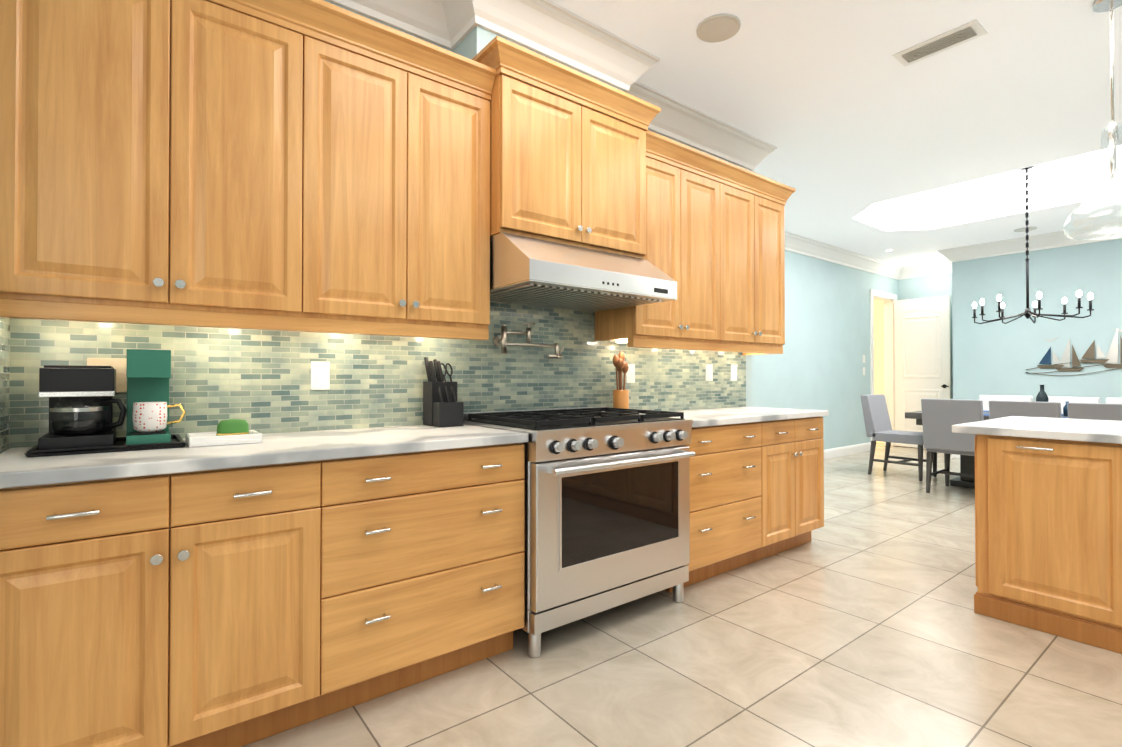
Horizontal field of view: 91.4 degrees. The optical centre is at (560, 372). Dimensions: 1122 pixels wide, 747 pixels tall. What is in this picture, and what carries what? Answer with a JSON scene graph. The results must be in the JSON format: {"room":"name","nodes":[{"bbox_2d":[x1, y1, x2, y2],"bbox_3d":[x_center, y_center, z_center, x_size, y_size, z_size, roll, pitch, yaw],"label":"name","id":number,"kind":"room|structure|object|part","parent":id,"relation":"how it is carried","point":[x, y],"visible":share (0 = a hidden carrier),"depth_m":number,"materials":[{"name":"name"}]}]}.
{"room":"kitchen","nodes":[
{"label":"kitchen","id":0,"kind":"room"},
{"bbox_2d":[323,0,751,406],"bbox_3d":[-1.534,-0.312,2.340,7.220,2.950,2.300,0,-1,-38],"label":"wall","id":1,"kind":"structure","parent":0,"point":[748,380],"depth_m":4.27,"materials":[{"name":"white paint"}]},
{"bbox_2d":[0,318,9,453],"bbox_3d":[-1.525,0.015,1.433,0.006,0.520,0.840,0,-1,-38],"label":"tile backsplash","id":2,"kind":"structure","parent":1,"relation":"attached to","point":[4,374],"depth_m":1.70,"materials":[{"name":"tile"}]},
{"bbox_2d":[0,0,307,327],"bbox_3d":[-1.354,-0.722,1.877,0.795,1.040,0.342,0,-1,-38],"label":"upper cabinet","id":3,"kind":"object","parent":1,"relation":"attached to","point":[154,153],"depth_m":1.72,"materials":[{"name":"brown wood"}]},
{"bbox_2d":[9,302,745,447],"bbox_3d":[-0.172,0.071,3.008,4.064,1.295,0.006,0,-1,-38],"label":"tile backsplash","id":4,"kind":"structure","parent":1,"relation":"attached to","point":[259,381],"depth_m":2.44,"materials":[{"name":"tile"}]},
{"bbox_2d":[87,358,126,391],"bbox_3d":[-1.577,0.010,1.912,0.120,0.120,0.006,0,-1,-38],"label":"electrical outlet plate","id":5,"kind":"object","parent":4,"relation":"attached to","point":[120,364],"depth_m":1.92,"materials":[{"name":"beige plastic"}]},
{"bbox_2d":[311,361,329,389],"bbox_3d":[-1.028,0.014,2.338,0.075,0.120,0.006,0,-1,-38],"label":"electrical outlet plate","id":6,"kind":"object","parent":4,"relation":"attached to","point":[320,375],"depth_m":2.33,"materials":[{"name":"beige plastic"}]},
{"bbox_2d":[493,323,563,358],"bbox_3d":[-0.166,-0.170,2.957,0.411,0.189,0.085,0,-1,-38],"label":"pot filler","id":7,"kind":"object","parent":4,"relation":"attached to","point":[500,341],"visible":1,"depth_m":2.89,"materials":[{"name":"silver metal"}]},
{"bbox_2d":[626,364,634,382],"bbox_3d":[0.443,0.008,3.477,0.075,0.120,0.006,0,-1,-38],"label":"electrical outlet plate","id":8,"kind":"object","parent":4,"relation":"attached to","point":[630,375],"depth_m":3.47,"materials":[{"name":"beige plastic"}]},
{"bbox_2d":[706,364,712,380],"bbox_3d":[1.075,0.003,3.967,0.075,0.120,0.006,0,-1,-38],"label":"electrical outlet plate","id":9,"kind":"object","parent":4,"relation":"attached to","point":[709,367],"depth_m":3.96,"materials":[{"name":"beige plastic"}]},
{"bbox_2d":[731,365,736,380],"bbox_3d":[1.312,0.005,4.151,0.075,0.120,0.006,0,-1,-38],"label":"electrical outlet plate","id":10,"kind":"object","parent":4,"relation":"attached to","point":[733,367],"depth_m":4.15,"materials":[{"name":"beige plastic"}]},
{"bbox_2d":[292,28,491,335],"bbox_3d":[-0.730,-0.717,2.360,0.783,1.040,0.342,0,-1,-38],"label":"upper cabinet","id":11,"kind":"object","parent":1,"relation":"attached to","point":[318,166],"depth_m":2.20,"materials":[{"name":"brown wood"}]},
{"bbox_2d":[327,0,469,50],"bbox_3d":[-1.112,-1.701,2.192,1.570,0.175,0.170,0,-1,-38],"label":"crown molding","id":12,"kind":"structure","parent":1,"relation":"attached to","point":[423,19],"depth_m":2.57,"materials":[{"name":"white wood"}]},
{"bbox_2d":[443,0,662,101],"bbox_3d":[0.024,-1.695,2.787,1.234,0.175,0.160,0,-1,-38],"label":"crown molding","id":13,"kind":"structure","parent":1,"relation":"attached to","point":[553,31],"depth_m":2.76,"materials":[{"name":"white wood"}]},
{"bbox_2d":[460,40,651,260],"bbox_3d":[-0.029,-1.021,2.850,0.918,0.816,0.429,0,-1,-38],"label":"upper cabinet","id":14,"kind":"object","parent":1,"relation":"attached to","point":[565,171],"depth_m":2.61,"materials":[{"name":"brown wood"}]},
{"bbox_2d":[490,232,676,311],"bbox_3d":[0.035,-0.486,2.761,0.910,0.250,0.645,0,-1,-38],"label":"range hood","id":15,"kind":"object","parent":14,"relation":"attached to","point":[528,271],"visible":0.92,"depth_m":2.50,"materials":[{"name":"silver metal"}]},
{"bbox_2d":[595,132,723,351],"bbox_3d":[0.611,-0.736,3.400,0.766,1.196,0.344,0,-1,-38],"label":"upper cabinet","id":16,"kind":"object","parent":1,"relation":"attached to","point":[688,185],"depth_m":3.28,"materials":[{"name":"brown wood"}]},
{"bbox_3d":[0.363,-0.183,3.252,0.069,0.011,0.069,0,-1,40],"label":"under-cabinet light strip","id":17,"kind":"part","parent":16,"relation":"part of","materials":[{"name":"white plastic"}]},
{"bbox_2d":[647,94,776,170],"bbox_3d":[0.965,-1.686,3.801,1.776,0.175,0.170,0,-1,-38],"label":"crown molding","id":18,"kind":"structure","parent":1,"relation":"attached to","point":[679,121],"depth_m":3.87,"materials":[{"name":"white wood"}]},
{"bbox_2d":[724,164,787,354],"bbox_3d":[1.216,-0.731,3.869,0.767,1.196,0.344,0,-1,-38],"label":"upper cabinet","id":19,"kind":"object","parent":1,"relation":"attached to","point":[754,238],"depth_m":3.72,"materials":[{"name":"brown wood"}]},
{"bbox_2d":[452,26,624,120],"bbox_3d":[-0.090,-1.607,2.933,0.954,0.350,0.250,0,-1,-38],"label":"wall","id":20,"kind":"structure","parent":0,"point":[476,40],"depth_m":2.59,"materials":[{"name":"white paint"}]},
{"bbox_2d":[242,443,1121,746],"bbox_3d":[2.432,1.214,2.457,13.650,0.100,9.250,0,-1,-38],"label":"floor","id":21,"kind":"structure","parent":0,"point":[856,621],"depth_m":2.14,"materials":[{"name":"tile"}]},
{"bbox_2d":[0,460,327,746],"bbox_3d":[-1.269,0.720,1.753,0.790,0.872,0.624,0,-1,-38],"label":"base cabinet","id":22,"kind":"object","parent":21,"relation":"on","point":[228,608],"depth_m":1.50,"materials":[{"name":"brown wood"}]},
{"bbox_2d":[328,443,524,714],"bbox_3d":[-0.646,0.724,2.235,0.786,0.872,0.624,0,-1,-38],"label":"base cabinet","id":23,"kind":"object","parent":21,"relation":"on","point":[426,556],"depth_m":1.96,"materials":[{"name":"brown wood"}]},
{"bbox_2d":[464,406,694,657],"bbox_3d":[0.098,0.683,2.717,0.964,0.964,0.729,0,-1,-38],"label":"range","id":24,"kind":"object","parent":21,"relation":"on","point":[607,515],"visible":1,"depth_m":2.42,"materials":[{"name":"silver metal"}]},
{"bbox_2d":[665,421,763,591],"bbox_3d":[0.725,0.734,3.298,0.724,0.872,0.624,0,-1,-38],"label":"base cabinet","id":25,"kind":"object","parent":21,"relation":"on","point":[726,469],"depth_m":3.07,"materials":[{"name":"brown wood"}]},
{"bbox_2d":[764,416,823,557],"bbox_3d":[1.308,0.738,3.749,0.750,0.872,0.624,0,-1,-38],"label":"base cabinet","id":26,"kind":"object","parent":21,"relation":"on","point":[793,448],"depth_m":3.50,"materials":[{"name":"brown wood"}]},
{"bbox_2d":[0,407,828,488],"bbox_3d":[0.026,0.270,2.744,4.052,0.036,0.647,0,-1,-38],"label":"countertop","id":27,"kind":"structure","parent":26,"relation":"on","point":[18,468],"depth_m":1.75,"materials":[{"name":"stone"}]},
{"bbox_2d":[24,434,186,456],"bbox_3d":[-1.452,0.234,1.772,0.378,0.018,0.308,0,-1,-38],"label":"tray","id":28,"kind":"object","parent":27,"relation":"on","point":[177,440],"visible":0.69,"depth_m":1.66,"materials":[{"name":"black plastic"}]},
{"bbox_2d":[38,365,126,449],"bbox_3d":[-1.511,0.107,1.743,0.203,0.253,0.235,0,-1,-38],"label":"coffee maker","id":29,"kind":"object","parent":28,"relation":"on","point":[81,400],"visible":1,"depth_m":1.67,"materials":[{"name":"black plastic"}]},
{"bbox_2d":[126,349,170,444],"bbox_3d":[-1.380,0.082,1.831,0.113,0.305,0.263,0,-1,-38],"label":"coffee maker","id":30,"kind":"object","parent":28,"relation":"on","point":[148,374],"visible":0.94,"depth_m":1.76,"materials":[{"name":"green plastic"}]},
{"bbox_2d":[132,402,185,432],"bbox_3d":[-1.311,0.145,1.789,0.143,0.095,0.092,0,-1,-38],"label":"mug","id":31,"kind":"object","parent":30,"relation":"on","point":[149,416],"visible":1,"depth_m":1.74,"materials":[{"name":"white ceramic"}]},
{"bbox_2d":[185,430,261,446],"bbox_3d":[-1.168,0.228,1.895,0.215,0.032,0.180,0,-1,-38],"label":"dish","id":32,"kind":"object","parent":27,"relation":"on","point":[200,439],"visible":1,"depth_m":1.84,"materials":[{"name":"white ceramic"}]},
{"bbox_2d":[216,419,248,435],"bbox_3d":[-1.157,0.200,1.931,0.101,0.070,0.057,0,-1,-38],"label":"sponge","id":33,"kind":"object","parent":32,"relation":"on","point":[233,427],"visible":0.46,"depth_m":1.91,"materials":[{"name":"green"}]},
{"bbox_2d":[423,357,463,426],"bbox_3d":[-0.553,0.089,2.579,0.136,0.322,0.183,0,-1,-38],"label":"knife block","id":34,"kind":"object","parent":27,"relation":"on","point":[442,407],"visible":1,"depth_m":2.54,"materials":[{"name":"grey wood"}]},
{"bbox_2d":[613,351,628,408],"bbox_3d":[0.361,0.065,3.299,0.096,0.382,0.096,0,-1,-38],"label":"utensil crock","id":35,"kind":"object","parent":27,"relation":"on","point":[620,395],"visible":0.79,"depth_m":3.28,"materials":[{"name":"brown wood"}]},
{"bbox_2d":[861,394,936,480],"bbox_3d":[3.933,0.734,6.362,0.480,0.929,0.659,0,-1,-38],"label":"chair","id":36,"kind":"object","parent":21,"relation":"on","point":[878,427],"visible":0.85,"depth_m":6.39,"materials":[{"name":"grey fabric"}]},
{"bbox_2d":[921,399,983,492],"bbox_3d":[3.936,0.725,5.379,0.659,0.929,0.480,0,-1,-38],"label":"chair","id":37,"kind":"object","parent":21,"relation":"on","point":[940,417],"visible":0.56,"depth_m":5.25,"materials":[{"name":"grey fabric"}]},
{"bbox_2d":[905,411,1067,488],"bbox_3d":[4.740,0.807,5.319,1.000,0.764,2.160,0,-1,-38],"label":"dining table","id":38,"kind":"object","parent":21,"relation":"on","point":[967,464],"visible":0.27,"depth_m":5.72,"materials":[{"name":"grey wood"}]},
{"bbox_2d":[1036,385,1068,415],"bbox_3d":[4.796,0.274,5.334,0.157,0.300,0.248,0,-1,-38],"label":"bottle","id":39,"kind":"object","parent":38,"relation":"on","point":[1041,396],"visible":0.54,"depth_m":5.34,"materials":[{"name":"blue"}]},
{"bbox_2d":[979,395,1032,410],"bbox_3d":[4.884,0.732,6.113,0.659,0.929,0.480,0,-1,-38],"label":"chair","id":40,"kind":"object","parent":21,"relation":"on","point":[985,399],"visible":0.08,"depth_m":6.30,"materials":[{"name":"white fabric"}]},
{"bbox_2d":[989,400,1061,418],"bbox_3d":[4.267,0.721,4.952,0.659,0.929,0.480,0,-1,-38],"label":"chair","id":41,"kind":"object","parent":21,"relation":"on","point":[999,409],"visible":0.06,"depth_m":4.75,"materials":[{"name":"grey fabric"}]},
{"bbox_2d":[974,434,1121,653],"bbox_3d":[3.067,0.727,2.029,1.000,0.864,2.312,0,-1,-38],"label":"kitchen island","id":42,"kind":"object","parent":21,"relation":"on","point":[1048,535],"visible":0.98,"depth_m":2.42,"materials":[{"name":"brown wood"}]},
{"bbox_2d":[952,416,1121,443],"bbox_3d":[3.092,0.274,2.047,1.040,0.037,2.460,0,-1,-38],"label":"island countertop","id":43,"kind":"structure","parent":42,"relation":"on","point":[1099,431],"depth_m":2.57,"materials":[{"name":"stone"}]},
{"bbox_2d":[1048,396,1099,413],"bbox_3d":[5.214,0.728,5.686,0.659,0.929,0.480,0,-1,-38],"label":"chair","id":44,"kind":"object","parent":21,"relation":"on","point":[1062,400],"visible":0.02,"depth_m":5.81,"materials":[{"name":"white fabric"}]},
{"bbox_2d":[1067,403,1121,420],"bbox_3d":[4.591,0.717,4.533,0.659,0.929,0.480,0,-1,-38],"label":"chair","id":45,"kind":"object","parent":21,"relation":"on","point":[1099,411],"visible":0.06,"depth_m":4.40,"materials":[{"name":"grey fabric"}]},
{"bbox_2d":[1106,398,1121,403],"bbox_3d":[5.539,0.724,5.267,0.659,0.929,0.480,0,-1,-38],"label":"chair","id":46,"kind":"object","parent":21,"relation":"on","point":[1113,400],"visible":0.04,"depth_m":5.56,"materials":[{"name":"white fabric"}]},
{"bbox_2d":[752,250,897,449],"bbox_3d":[3.203,-0.267,7.370,6.430,2.950,0.150,0,-1,-38],"label":"wall","id":47,"kind":"structure","parent":0,"point":[818,364],"depth_m":7.66,"materials":[{"name":"paint"}]},
{"bbox_2d":[784,231,902,279],"bbox_3d":[3.225,-1.655,7.215,6.260,0.175,0.140,0,-1,-38],"label":"crown molding","id":48,"kind":"structure","parent":47,"relation":"attached to","point":[794,243],"depth_m":7.78,"materials":[{"name":"white"}]},
{"bbox_2d":[824,442,870,458],"bbox_3d":[2.764,1.139,6.912,5.190,0.130,0.016,0,-1,-38],"label":"baseboard","id":49,"kind":"structure","parent":47,"relation":"attached to","point":[845,450],"depth_m":8.00,"materials":[{"name":"white wood"}]},
{"bbox_2d":[863,355,864,374],"bbox_3d":[4.630,-0.110,8.372,0.037,0.291,0.010,0,-1,-38],"label":"switch plates","id":50,"kind":"object","parent":47,"relation":"attached to","point":[863,362],"visible":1,"depth_m":8.37,"materials":[{"name":"white plastic"}]},
{"bbox_2d":[870,289,896,445],"bbox_3d":[5.158,-0.033,8.869,0.980,2.515,0.170,0,-1,-38],"label":"door frame","id":51,"kind":"structure","parent":47,"relation":"attached to","point":[888,299],"depth_m":9.07,"materials":[{"name":"white wood"}]},
{"bbox_2d":[895,295,950,448],"bbox_3d":[5.728,0.014,8.703,0.099,2.388,0.770,0,-1,-38],"label":"door leaf","id":52,"kind":"structure","parent":47,"relation":"in","point":[922,350],"depth_m":8.72,"materials":[{"name":"white wood"}]},
{"bbox_2d":[550,0,1121,266],"bbox_3d":[2.432,-1.951,2.486,13.650,0.330,9.250,0,-1,-38],"label":"ceiling","id":53,"kind":"structure","parent":0,"point":[878,151],"depth_m":3.62,"materials":[{"name":"white paint"}]},
{"bbox_2d":[696,13,740,42],"bbox_3d":[0.813,-1.776,2.830,0.220,0.014,0.220,0,-1,-38],"label":"ceiling speaker","id":54,"kind":"object","parent":53,"relation":"attached to","point":[718,28],"visible":0.98,"depth_m":2.82,"materials":[{"name":"white plastic"}]},
{"bbox_2d":[892,19,987,66],"bbox_3d":[2.048,-1.773,2.971,0.180,0.016,0.390,0,-1,-38],"label":"ceiling vent","id":55,"kind":"object","parent":53,"relation":"in","point":[955,37],"visible":1,"depth_m":2.95,"materials":[{"name":"white metal"}]},
{"bbox_2d":[1014,226,1036,231],"bbox_3d":[5.666,-1.742,6.678,0.220,0.012,0.220,0,-1,-38],"label":"ceiling speaker","id":56,"kind":"object","parent":53,"relation":"attached to","point":[1022,229],"visible":0.94,"depth_m":6.66,"materials":[{"name":"white"}]},
{"bbox_2d":[972,166,1093,323],"bbox_3d":[4.584,-1.271,5.388,0.920,1.536,0.921,0,-1,-38],"label":"chandelier","id":57,"kind":"object","parent":53,"relation":"hanging from","point":[1027,313],"visible":0.96,"depth_m":5.37,"materials":[{"name":"black metal"}]},
{"bbox_2d":[1063,0,1121,239],"bbox_3d":[2.622,-1.223,2.601,0.356,1.124,0.356,0,-1,-38],"label":"pendant light","id":58,"kind":"object","parent":53,"relation":"hanging from","point":[1113,190],"visible":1,"depth_m":2.60,"materials":[{"name":"glass"}]},
{"bbox_2d":[874,300,883,442],"bbox_3d":[5.345,-0.245,9.813,0.050,2.950,1.090,0,-1,-38],"label":"wall","id":59,"kind":"structure","parent":0,"point":[878,347],"depth_m":9.52,"materials":[{"name":"paint"}]},
{"bbox_2d":[898,273,952,398],"bbox_3d":[6.045,-0.254,8.812,0.170,2.950,1.050,0,-1,-38],"label":"wall","id":60,"kind":"structure","parent":0,"point":[926,286],"depth_m":8.81,"materials":[{"name":"paint"}]},
{"bbox_2d":[903,264,951,278],"bbox_3d":[5.923,-1.641,8.730,0.140,0.175,0.750,0,-1,-38],"label":"crown molding","id":61,"kind":"structure","parent":60,"relation":"attached to","point":[929,270],"depth_m":8.83,"materials":[{"name":"white"}]},
{"bbox_2d":[952,238,1121,402],"bbox_3d":[8.112,-0.285,5.385,1.100,2.950,6.900,0,-1,-38],"label":"wall","id":62,"kind":"structure","parent":0,"point":[999,357],"depth_m":7.05,"materials":[{"name":"blue paint"}]},
{"bbox_2d":[939,264,951,271],"bbox_3d":[5.897,-1.647,8.134,0.910,0.175,0.140,0,-1,-38],"label":"crown molding","id":63,"kind":"structure","parent":62,"relation":"attached to","point":[940,265],"depth_m":8.57,"materials":[{"name":"white"}]},
{"bbox_2d":[936,221,1121,263],"bbox_3d":[7.533,-1.674,5.133,0.140,0.175,6.890,0,-1,-38],"label":"crown molding","id":64,"kind":"structure","parent":62,"relation":"attached to","point":[1053,239],"depth_m":7.05,"materials":[{"name":"white wood"}]},
{"bbox_2d":[1026,328,1121,375],"bbox_3d":[6.644,-0.314,6.354,0.010,0.714,1.952,0,-1,-38],"label":"wall sculpture","id":65,"kind":"object","parent":62,"relation":"attached to","point":[1111,357],"visible":0.98,"depth_m":6.70,"materials":[{"name":"blue"}]}
]}

